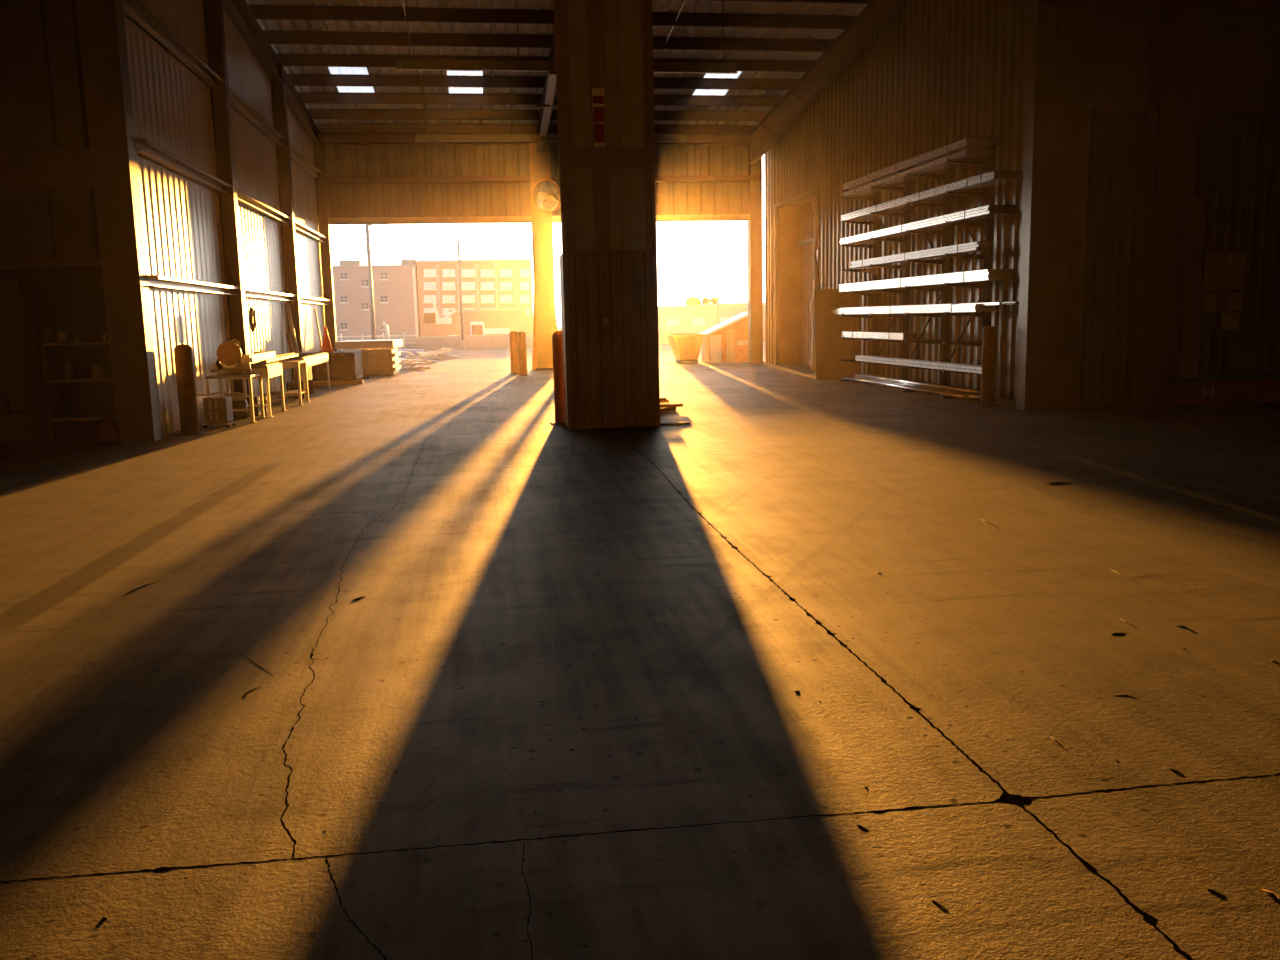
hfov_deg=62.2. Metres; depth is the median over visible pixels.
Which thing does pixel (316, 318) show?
board
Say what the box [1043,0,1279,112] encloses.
trim
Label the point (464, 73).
skylight
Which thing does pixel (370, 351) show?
plank
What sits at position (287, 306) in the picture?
board
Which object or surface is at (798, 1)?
purlin
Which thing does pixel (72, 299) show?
wall
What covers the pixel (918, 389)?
pipe
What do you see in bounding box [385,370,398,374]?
plank
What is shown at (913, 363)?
channel
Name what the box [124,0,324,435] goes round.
wall
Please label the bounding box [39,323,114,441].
shelving unit
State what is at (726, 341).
bin
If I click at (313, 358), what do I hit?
work table
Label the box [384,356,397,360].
plank
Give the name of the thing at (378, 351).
plank
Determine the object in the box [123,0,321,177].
girt
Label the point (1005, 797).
chip
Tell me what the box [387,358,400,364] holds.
plank
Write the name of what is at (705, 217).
trim
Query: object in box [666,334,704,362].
hopper
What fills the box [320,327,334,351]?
traffic cone
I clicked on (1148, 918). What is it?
floor joint
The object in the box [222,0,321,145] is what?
rafter
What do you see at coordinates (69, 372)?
tin
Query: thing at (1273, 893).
scrap
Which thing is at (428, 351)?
offcut
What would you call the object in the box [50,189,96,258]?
wall panel
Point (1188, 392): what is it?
tool chest
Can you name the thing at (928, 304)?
pipe
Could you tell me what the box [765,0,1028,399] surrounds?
wall
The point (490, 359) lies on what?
yard
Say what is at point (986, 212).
bundle
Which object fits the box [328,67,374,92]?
skylight
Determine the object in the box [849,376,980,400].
pipe
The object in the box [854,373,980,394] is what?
pipe
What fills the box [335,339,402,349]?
sheet
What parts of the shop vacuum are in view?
lid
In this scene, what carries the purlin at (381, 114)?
attached to the rafter at (552, 57)
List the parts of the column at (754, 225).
plate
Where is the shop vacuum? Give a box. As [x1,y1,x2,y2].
[225,392,247,418]
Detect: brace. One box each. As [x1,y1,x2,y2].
[743,109,769,130]
[772,76,800,99]
[806,33,837,61]
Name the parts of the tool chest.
plinth, lid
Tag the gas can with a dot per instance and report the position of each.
(104, 430)
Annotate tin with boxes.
[56,329,66,342]
[65,363,73,379]
[73,330,81,342]
[90,364,102,378]
[100,332,108,341]
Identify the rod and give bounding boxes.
[402,0,427,116]
[657,0,685,61]
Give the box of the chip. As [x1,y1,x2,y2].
[994,792,1034,805]
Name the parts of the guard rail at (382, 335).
rail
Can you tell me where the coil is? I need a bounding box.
[244,285,255,331]
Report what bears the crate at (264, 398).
on the floor at (547, 639)
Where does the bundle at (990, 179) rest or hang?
on the rack
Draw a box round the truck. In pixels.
[424,303,457,335]
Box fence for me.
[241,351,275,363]
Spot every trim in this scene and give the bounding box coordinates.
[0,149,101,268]
[323,133,751,143]
[326,175,761,182]
[329,214,749,224]
[773,187,818,364]
[796,238,813,245]
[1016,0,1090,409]
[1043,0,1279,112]
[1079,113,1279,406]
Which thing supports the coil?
hanging from the wall column at (213, 9)
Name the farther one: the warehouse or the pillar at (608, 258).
the warehouse
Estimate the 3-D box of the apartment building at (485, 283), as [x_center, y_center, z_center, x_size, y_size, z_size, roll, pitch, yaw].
[-34.425,-37.266,222.703,23.092,16.675,19.250,-3,9,-8]
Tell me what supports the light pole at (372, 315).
on the yard
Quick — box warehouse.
[658,302,764,330]
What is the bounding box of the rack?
[840,146,995,397]
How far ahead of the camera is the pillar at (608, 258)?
14.24 m
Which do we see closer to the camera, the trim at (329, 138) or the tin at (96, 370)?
the tin at (96, 370)
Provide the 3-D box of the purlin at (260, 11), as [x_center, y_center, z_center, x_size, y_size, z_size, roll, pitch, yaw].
[-1.515,-9.756,22.361,13.000,0.250,0.150,-3,9,-8]
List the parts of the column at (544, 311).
plate, guard plate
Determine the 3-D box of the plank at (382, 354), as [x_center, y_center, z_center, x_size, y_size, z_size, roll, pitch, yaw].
[-7.622,-3.750,31.630,0.240,0.102,2.000,-3,9,-8]
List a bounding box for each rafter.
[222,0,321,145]
[536,26,556,151]
[748,0,907,164]
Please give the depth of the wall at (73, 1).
13.63 m
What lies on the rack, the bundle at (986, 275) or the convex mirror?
the bundle at (986, 275)
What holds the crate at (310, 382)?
on the floor at (547, 639)
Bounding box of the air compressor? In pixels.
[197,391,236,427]
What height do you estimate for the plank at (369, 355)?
0.102 m
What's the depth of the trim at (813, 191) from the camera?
31.54 m
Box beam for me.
[536,71,555,135]
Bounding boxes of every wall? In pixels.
[0,0,100,258]
[0,268,115,423]
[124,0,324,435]
[324,144,748,217]
[337,328,764,350]
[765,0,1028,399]
[1079,8,1279,399]
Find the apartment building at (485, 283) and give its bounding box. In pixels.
[415,259,532,336]
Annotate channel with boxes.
[855,355,981,373]
[863,355,981,365]
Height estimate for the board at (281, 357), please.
0.045 m
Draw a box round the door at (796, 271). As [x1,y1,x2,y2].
[779,194,816,364]
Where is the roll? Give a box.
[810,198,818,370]
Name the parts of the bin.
post, lid, rail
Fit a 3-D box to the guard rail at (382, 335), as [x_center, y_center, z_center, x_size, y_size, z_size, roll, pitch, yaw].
[-15.993,-7.281,56.413,8.000,1.000,0.080,-3,9,-8]
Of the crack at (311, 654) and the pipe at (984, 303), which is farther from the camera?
the pipe at (984, 303)
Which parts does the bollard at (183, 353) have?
plate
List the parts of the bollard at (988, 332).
plate, post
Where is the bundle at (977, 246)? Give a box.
[850,241,990,267]
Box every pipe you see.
[843,376,968,398]
[847,304,951,307]
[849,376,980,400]
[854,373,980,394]
[957,302,1001,305]
[1002,301,1017,304]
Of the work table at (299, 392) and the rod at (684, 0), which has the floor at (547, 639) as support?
the work table at (299, 392)
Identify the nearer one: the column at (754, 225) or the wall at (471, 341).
the column at (754, 225)
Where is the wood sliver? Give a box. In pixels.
[122,580,157,596]
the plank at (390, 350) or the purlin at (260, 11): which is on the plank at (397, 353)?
the plank at (390, 350)
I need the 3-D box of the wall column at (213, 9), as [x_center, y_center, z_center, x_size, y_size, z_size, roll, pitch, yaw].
[-7.348,-5.250,18.847,0.428,7.989,0.430,-3,9,-8]
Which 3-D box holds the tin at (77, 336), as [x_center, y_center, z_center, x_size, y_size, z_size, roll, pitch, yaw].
[-7.670,-1.958,14.452,0.100,0.170,0.100,-3,9,-8]
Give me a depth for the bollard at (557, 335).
15.38 m
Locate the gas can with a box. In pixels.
[92,414,120,443]
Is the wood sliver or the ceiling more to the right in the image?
the ceiling
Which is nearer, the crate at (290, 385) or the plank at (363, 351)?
the crate at (290, 385)
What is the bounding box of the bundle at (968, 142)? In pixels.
[843,137,998,189]
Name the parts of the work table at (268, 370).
leg, leg, leg, leg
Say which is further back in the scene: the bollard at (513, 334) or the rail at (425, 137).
the bollard at (513, 334)
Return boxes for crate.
[245,396,260,415]
[263,397,266,412]
[286,381,303,398]
[295,380,313,393]
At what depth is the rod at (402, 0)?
24.11 m
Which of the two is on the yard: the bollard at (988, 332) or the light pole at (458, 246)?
the light pole at (458, 246)
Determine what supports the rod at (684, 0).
attached to the purlin at (273, 36)
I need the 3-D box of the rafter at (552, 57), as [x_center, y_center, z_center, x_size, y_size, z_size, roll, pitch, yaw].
[-1.594,-9.343,21.769,0.200,2.259,18.802,-3,9,-8]
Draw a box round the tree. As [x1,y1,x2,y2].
[685,296,716,305]
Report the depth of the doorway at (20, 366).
13.93 m
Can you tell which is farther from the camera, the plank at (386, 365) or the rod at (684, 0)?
the plank at (386, 365)
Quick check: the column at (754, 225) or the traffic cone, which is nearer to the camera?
the traffic cone
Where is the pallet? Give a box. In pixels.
[397,349,423,355]
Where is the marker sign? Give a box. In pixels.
[592,88,605,146]
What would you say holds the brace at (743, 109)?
attached to the rafter at (877, 13)
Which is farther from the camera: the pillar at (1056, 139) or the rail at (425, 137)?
the rail at (425, 137)
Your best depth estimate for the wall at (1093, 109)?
15.62 m
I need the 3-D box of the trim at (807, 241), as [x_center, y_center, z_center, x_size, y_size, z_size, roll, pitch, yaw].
[5.018,-6.743,29.642,0.120,0.120,4.100,-3,9,-8]
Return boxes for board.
[257,354,297,362]
[285,302,300,379]
[286,333,296,379]
[314,309,321,350]
[660,403,682,407]
[660,407,675,410]
[1199,251,1247,332]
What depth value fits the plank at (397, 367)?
30.90 m
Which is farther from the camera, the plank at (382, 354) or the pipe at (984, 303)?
the plank at (382, 354)
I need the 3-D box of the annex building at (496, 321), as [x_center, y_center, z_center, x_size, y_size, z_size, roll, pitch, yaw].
[-27.270,-27.456,191.028,13.589,6.571,10.200,-3,9,-8]
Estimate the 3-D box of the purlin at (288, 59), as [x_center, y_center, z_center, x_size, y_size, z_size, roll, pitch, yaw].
[-1.931,-9.915,25.213,13.000,0.250,0.150,-3,9,-8]
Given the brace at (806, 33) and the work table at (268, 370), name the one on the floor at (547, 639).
the work table at (268, 370)
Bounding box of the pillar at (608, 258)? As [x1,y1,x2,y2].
[554,0,659,429]
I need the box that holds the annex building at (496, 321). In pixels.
[449,308,526,335]
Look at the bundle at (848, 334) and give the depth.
21.17 m
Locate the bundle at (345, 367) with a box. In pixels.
[311,351,370,385]
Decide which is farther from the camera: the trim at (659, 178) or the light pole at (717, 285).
the light pole at (717, 285)
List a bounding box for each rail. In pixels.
[337,332,415,350]
[395,0,737,73]
[415,87,686,141]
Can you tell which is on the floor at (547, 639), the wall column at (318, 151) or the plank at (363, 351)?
the wall column at (318, 151)
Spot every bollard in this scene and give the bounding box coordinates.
[173,344,206,434]
[509,331,518,373]
[517,331,529,375]
[550,330,564,423]
[973,326,1001,406]
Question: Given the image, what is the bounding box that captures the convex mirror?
[533,179,559,212]
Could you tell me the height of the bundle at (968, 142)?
0.140 m
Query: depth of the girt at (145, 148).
17.44 m
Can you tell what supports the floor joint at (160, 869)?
on the floor at (547, 639)
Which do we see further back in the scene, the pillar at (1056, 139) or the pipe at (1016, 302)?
the pipe at (1016, 302)
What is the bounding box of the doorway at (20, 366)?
[0,280,48,446]
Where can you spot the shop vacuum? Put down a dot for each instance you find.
(239, 401)
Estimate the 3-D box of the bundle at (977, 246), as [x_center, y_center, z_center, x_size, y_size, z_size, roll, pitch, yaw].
[5.058,-4.179,19.812,0.235,0.140,5.982,-3,9,-8]
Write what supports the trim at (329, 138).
attached to the wall at (436, 199)
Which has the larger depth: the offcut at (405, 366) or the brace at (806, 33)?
the offcut at (405, 366)
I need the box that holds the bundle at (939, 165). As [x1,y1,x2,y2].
[843,149,995,196]
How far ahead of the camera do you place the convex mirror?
30.66 m
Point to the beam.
(551, 81)
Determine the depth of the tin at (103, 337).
14.46 m
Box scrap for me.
[1262,889,1279,900]
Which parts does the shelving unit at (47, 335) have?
shelf, shelf, shelf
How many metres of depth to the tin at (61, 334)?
14.38 m
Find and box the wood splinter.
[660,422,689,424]
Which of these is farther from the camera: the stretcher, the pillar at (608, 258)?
the stretcher
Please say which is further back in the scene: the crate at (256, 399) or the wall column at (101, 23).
the crate at (256, 399)
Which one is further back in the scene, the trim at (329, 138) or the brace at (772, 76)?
the trim at (329, 138)
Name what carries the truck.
on the street
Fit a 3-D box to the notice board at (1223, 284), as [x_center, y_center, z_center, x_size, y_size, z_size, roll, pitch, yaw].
[8.891,-2.870,16.162,0.740,1.220,0.026,-3,9,-8]
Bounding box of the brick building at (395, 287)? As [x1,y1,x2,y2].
[332,259,419,338]
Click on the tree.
(692, 300)
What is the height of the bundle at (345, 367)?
0.796 m
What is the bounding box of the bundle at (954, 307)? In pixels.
[830,304,999,314]
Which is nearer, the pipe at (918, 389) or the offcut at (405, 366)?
the pipe at (918, 389)
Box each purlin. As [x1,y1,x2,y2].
[248,4,856,28]
[263,30,835,51]
[276,53,815,71]
[288,74,798,89]
[298,92,782,105]
[307,108,769,120]
[316,123,756,133]
[701,0,870,3]
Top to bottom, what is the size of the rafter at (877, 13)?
2.609 m
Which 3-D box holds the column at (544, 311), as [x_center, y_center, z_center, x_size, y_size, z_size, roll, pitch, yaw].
[-2.924,-6.866,31.673,0.880,7.100,0.560,-3,9,-8]
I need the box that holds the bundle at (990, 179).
[841,170,1022,220]
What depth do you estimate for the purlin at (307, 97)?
27.81 m
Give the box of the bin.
[698,312,747,362]
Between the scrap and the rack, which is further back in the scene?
the rack
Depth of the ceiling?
24.23 m
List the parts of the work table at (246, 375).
leg, leg, leg, leg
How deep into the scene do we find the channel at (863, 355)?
19.62 m
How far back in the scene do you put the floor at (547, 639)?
4.45 m
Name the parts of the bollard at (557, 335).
plate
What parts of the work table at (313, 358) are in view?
leg, leg, leg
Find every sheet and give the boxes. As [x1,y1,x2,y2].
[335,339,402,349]
[814,289,859,378]
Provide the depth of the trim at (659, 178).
30.93 m
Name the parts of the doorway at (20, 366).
door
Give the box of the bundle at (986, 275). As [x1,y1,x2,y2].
[839,269,1014,291]
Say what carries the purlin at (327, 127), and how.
attached to the rafter at (552, 57)
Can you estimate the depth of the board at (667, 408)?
17.15 m
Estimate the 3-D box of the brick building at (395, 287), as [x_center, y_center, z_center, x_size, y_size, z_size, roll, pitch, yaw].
[-56.830,-36.450,218.877,22.587,17.215,16.400,-3,9,-8]
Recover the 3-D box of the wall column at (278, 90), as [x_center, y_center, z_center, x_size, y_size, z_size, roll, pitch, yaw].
[-8.228,-5.863,24.802,0.428,7.434,0.420,-3,9,-8]
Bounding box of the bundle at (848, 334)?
[842,331,916,339]
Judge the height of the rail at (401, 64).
1.670 m
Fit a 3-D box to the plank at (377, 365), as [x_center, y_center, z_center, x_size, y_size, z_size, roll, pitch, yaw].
[-7.667,-3.431,31.614,0.240,0.102,2.000,-3,9,-8]
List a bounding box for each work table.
[205,373,265,422]
[225,362,285,416]
[262,360,310,404]
[273,352,330,401]
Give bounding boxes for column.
[76,0,162,442]
[203,0,248,395]
[271,62,303,381]
[313,127,337,350]
[529,143,557,369]
[746,144,764,363]
[1134,0,1204,406]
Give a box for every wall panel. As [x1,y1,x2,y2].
[43,0,85,147]
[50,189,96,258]
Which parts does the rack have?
arm, arm, arm, arm, arm, arm, arm, arm, arm, arm, arm, arm, arm, arm, arm, arm, arm, arm, arm, arm, arm, arm, arm, arm, arm, arm, arm, arm, arm, arm, arm, arm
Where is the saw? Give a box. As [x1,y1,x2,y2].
[211,338,251,375]
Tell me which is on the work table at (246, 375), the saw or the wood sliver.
the saw
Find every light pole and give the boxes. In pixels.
[365,224,386,339]
[457,238,464,348]
[717,285,718,323]
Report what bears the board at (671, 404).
on the board at (667, 408)
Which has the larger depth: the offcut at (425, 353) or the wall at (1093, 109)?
the offcut at (425, 353)
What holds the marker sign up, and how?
attached to the pillar at (608, 258)
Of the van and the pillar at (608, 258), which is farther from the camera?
the van
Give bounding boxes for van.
[470,322,484,334]
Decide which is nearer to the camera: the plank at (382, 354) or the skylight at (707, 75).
the skylight at (707, 75)
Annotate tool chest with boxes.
[1167,373,1279,408]
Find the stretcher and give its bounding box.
[264,391,306,394]
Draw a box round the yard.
[398,341,765,372]
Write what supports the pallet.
on the yard
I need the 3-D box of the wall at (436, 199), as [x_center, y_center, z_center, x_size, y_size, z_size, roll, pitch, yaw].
[-2.678,-9.109,31.384,13.400,2.690,0.100,-3,9,-8]
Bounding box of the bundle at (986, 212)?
[840,204,1019,244]
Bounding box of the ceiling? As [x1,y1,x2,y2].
[246,0,867,124]
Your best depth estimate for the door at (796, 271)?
31.67 m
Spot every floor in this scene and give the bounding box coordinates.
[0,363,1279,959]
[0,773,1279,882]
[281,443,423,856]
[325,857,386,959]
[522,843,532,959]
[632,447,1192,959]
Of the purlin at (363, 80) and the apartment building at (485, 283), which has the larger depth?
the apartment building at (485, 283)
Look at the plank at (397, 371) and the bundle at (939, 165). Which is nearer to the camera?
the bundle at (939, 165)
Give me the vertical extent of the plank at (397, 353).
0.102 m
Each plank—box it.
[356,349,368,353]
[366,348,380,353]
[368,354,376,357]
[368,368,377,371]
[375,348,388,353]
[375,364,384,367]
[377,353,386,356]
[383,348,396,353]
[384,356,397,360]
[384,363,397,367]
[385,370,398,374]
[387,351,400,356]
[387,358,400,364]
[388,365,400,370]
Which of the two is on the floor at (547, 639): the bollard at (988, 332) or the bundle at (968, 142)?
the bollard at (988, 332)
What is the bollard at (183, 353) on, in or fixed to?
on the floor at (547, 639)
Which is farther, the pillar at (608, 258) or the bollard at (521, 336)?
the bollard at (521, 336)
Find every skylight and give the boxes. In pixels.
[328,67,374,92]
[447,71,482,92]
[693,71,742,94]
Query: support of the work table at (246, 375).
on the floor at (547, 639)
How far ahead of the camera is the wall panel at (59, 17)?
13.52 m
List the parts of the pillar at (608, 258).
corner trim, post, wall plate, panel, corner trim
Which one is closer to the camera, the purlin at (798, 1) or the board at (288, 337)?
the purlin at (798, 1)
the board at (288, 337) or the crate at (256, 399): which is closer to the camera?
the crate at (256, 399)
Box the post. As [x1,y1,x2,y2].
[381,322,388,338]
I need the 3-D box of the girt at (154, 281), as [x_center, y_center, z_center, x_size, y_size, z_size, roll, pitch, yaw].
[-7.829,-3.911,22.441,0.218,0.155,16.650,-3,9,-8]
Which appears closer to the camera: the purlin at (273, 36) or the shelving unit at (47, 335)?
the shelving unit at (47, 335)
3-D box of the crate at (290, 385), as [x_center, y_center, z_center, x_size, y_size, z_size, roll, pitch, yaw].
[-7.123,-1.862,21.959,0.340,0.340,0.340,-6,10,-28]
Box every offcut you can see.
[400,359,420,361]
[404,366,429,368]
[416,352,432,354]
[426,351,450,352]
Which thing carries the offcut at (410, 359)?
on the offcut
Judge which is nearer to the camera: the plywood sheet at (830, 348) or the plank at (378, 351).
the plywood sheet at (830, 348)
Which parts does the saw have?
arm, blade, handle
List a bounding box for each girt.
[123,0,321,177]
[135,139,325,241]
[148,275,329,304]
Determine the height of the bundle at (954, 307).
0.140 m
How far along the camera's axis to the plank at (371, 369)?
30.41 m

